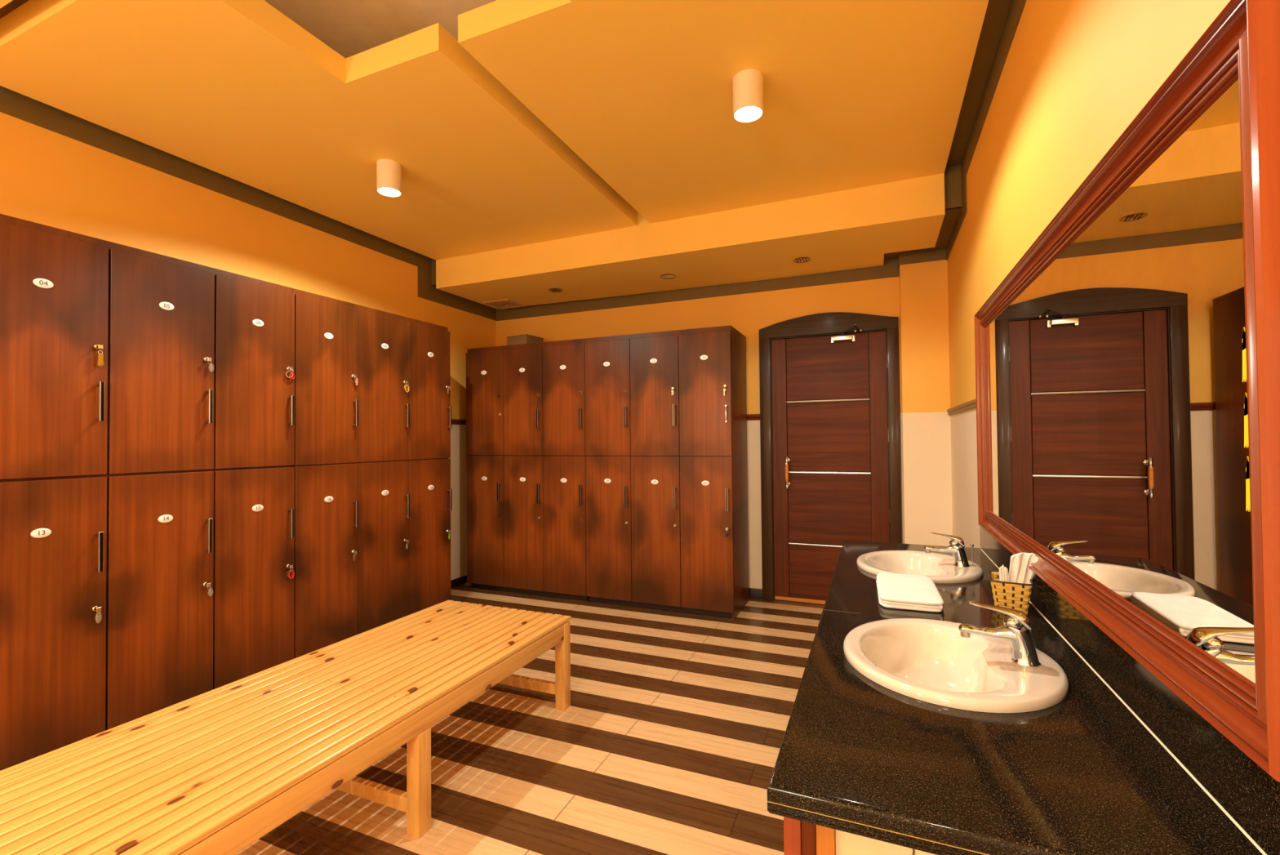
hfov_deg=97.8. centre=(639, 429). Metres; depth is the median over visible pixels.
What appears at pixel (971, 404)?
trim
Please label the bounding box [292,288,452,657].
lockers
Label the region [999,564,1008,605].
packet
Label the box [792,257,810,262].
recessed light
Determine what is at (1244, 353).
sticker
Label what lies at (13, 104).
trim
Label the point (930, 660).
basin
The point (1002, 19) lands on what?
trim
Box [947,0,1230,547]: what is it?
wall
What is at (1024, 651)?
base
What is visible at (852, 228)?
ceiling
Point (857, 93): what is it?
ceiling
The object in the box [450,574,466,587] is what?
baseboard
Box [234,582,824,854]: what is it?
floor
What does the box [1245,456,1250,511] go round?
sticker
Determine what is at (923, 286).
wall column
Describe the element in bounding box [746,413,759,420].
trim
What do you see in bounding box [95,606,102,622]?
key
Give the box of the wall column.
[899,250,952,546]
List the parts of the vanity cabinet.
panel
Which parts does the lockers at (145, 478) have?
number plate, number plate, door, door, handle, handle, door, door, number plate, number plate, handle, handle, door, door, number plate, number plate, handle, handle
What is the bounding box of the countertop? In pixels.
[767,540,1266,854]
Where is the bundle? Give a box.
[1008,551,1038,604]
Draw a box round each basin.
[843,617,1069,712]
[856,550,983,583]
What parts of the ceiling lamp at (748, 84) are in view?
bulb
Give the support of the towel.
on the countertop
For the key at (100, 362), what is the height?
0.082 m
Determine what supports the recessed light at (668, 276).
in the ceiling at (852, 228)
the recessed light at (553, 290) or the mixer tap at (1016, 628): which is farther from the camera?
the recessed light at (553, 290)
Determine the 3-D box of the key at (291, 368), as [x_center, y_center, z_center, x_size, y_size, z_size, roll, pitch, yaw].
[-1.756,-0.281,2.813,0.025,0.061,0.049,-1,-1,17]
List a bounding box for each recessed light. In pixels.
[548,288,563,292]
[660,273,675,279]
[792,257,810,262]
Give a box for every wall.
[0,4,495,579]
[495,276,904,588]
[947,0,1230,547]
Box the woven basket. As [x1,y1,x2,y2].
[988,569,1033,613]
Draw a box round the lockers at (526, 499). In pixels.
[466,337,587,599]
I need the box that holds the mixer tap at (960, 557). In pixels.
[924,532,973,566]
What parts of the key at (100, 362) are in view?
blade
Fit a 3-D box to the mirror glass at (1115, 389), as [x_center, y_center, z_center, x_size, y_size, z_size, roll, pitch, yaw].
[1.121,-0.054,1.532,0.006,0.775,1.818,-1,-1,23]
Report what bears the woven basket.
on the countertop
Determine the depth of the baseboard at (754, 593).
4.17 m
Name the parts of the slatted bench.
leg, leg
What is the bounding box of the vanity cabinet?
[783,816,936,854]
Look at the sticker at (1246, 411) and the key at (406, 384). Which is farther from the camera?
the key at (406, 384)
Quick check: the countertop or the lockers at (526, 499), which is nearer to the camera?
the countertop
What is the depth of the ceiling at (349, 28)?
2.34 m
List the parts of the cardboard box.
box lid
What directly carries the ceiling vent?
in the ceiling at (852, 228)
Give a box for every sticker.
[1242,326,1246,382]
[1244,392,1248,448]
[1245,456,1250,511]
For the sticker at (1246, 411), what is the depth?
0.70 m
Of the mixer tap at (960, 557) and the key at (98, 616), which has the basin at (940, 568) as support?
the mixer tap at (960, 557)
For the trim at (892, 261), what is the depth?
4.27 m
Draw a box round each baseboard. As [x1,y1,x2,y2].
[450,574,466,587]
[749,587,762,598]
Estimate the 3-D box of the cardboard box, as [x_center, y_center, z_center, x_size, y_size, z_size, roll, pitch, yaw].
[-0.955,-0.714,4.649,0.216,0.102,0.216,-1,-1,30]
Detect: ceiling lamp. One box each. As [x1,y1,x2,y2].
[376,159,401,196]
[733,69,763,122]
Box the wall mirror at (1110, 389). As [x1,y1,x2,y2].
[974,0,1279,782]
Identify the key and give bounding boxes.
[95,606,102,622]
[97,344,104,366]
[206,582,213,595]
[207,357,213,372]
[285,367,294,379]
[286,564,294,578]
[353,374,358,385]
[353,550,357,560]
[404,381,408,392]
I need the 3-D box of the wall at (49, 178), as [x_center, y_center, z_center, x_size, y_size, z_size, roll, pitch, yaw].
[-2.663,-0.229,2.122,0.120,2.980,6.826,-1,-1,23]
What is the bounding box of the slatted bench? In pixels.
[0,600,571,854]
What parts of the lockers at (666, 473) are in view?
number plate, number plate, door, door, handle, handle, number plate, number plate, door, door, handle, handle, number plate, number plate, door, door, handle, handle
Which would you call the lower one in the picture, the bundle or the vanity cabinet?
the vanity cabinet
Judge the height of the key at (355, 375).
0.059 m
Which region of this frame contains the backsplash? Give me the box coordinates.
[979,525,1279,854]
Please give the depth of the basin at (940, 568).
2.30 m
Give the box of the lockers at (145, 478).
[0,213,294,770]
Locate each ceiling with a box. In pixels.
[0,0,13,8]
[0,0,637,260]
[6,0,497,58]
[435,173,945,309]
[457,0,988,223]
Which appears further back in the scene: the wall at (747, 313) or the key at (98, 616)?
the wall at (747, 313)
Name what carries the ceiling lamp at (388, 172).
attached to the ceiling at (237, 90)
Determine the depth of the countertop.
0.86 m
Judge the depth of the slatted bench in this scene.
1.54 m
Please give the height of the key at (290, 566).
0.072 m
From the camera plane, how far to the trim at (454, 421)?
4.65 m
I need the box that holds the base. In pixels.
[1004,624,1040,666]
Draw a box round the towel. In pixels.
[875,572,944,612]
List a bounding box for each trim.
[0,85,495,319]
[451,418,466,424]
[495,248,946,320]
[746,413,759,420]
[926,0,1026,260]
[946,398,976,415]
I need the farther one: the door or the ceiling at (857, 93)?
the door
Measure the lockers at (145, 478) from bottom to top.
1.990 m
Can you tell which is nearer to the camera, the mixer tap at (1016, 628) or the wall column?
the mixer tap at (1016, 628)
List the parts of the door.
pull handle, rail, panel, panel, panel, panel, closer arm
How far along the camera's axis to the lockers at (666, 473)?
3.88 m
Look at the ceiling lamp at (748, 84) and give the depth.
2.13 m
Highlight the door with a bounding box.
[759,311,902,604]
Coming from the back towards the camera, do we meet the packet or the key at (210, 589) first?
the key at (210, 589)
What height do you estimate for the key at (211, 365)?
0.062 m
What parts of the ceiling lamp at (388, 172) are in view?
bulb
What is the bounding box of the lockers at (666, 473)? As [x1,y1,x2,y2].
[584,325,749,619]
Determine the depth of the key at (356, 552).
3.14 m
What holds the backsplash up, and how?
attached to the wall at (1075, 74)
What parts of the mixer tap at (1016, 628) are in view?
spout, lever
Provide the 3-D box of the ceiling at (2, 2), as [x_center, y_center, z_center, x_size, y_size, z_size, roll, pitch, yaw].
[-2.400,-1.422,0.216,1.702,0.098,3.172,-1,-1,23]
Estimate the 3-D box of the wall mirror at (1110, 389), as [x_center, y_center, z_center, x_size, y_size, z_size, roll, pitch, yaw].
[1.111,-0.054,1.536,0.039,0.927,1.970,-1,-1,23]
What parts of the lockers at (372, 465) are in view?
door, door, number plate, number plate, handle, handle, door, door, number plate, number plate, handle, handle, door, door, number plate, number plate, handle, handle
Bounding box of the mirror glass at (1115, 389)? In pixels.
[985,78,1255,683]
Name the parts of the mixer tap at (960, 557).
spout, lever, pop rod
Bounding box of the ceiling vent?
[482,298,525,309]
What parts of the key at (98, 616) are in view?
blade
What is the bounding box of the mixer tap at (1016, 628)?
[958,600,1040,666]
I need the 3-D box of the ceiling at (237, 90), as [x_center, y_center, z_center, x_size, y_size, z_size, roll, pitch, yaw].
[-1.265,-1.387,2.897,1.702,0.098,2.490,-1,-1,23]
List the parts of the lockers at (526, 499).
door, door, handle, number plate, door, door, handle, handle, number plate, number plate, door, door, handle, handle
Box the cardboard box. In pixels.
[506,333,543,345]
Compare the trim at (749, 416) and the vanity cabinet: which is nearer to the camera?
the vanity cabinet

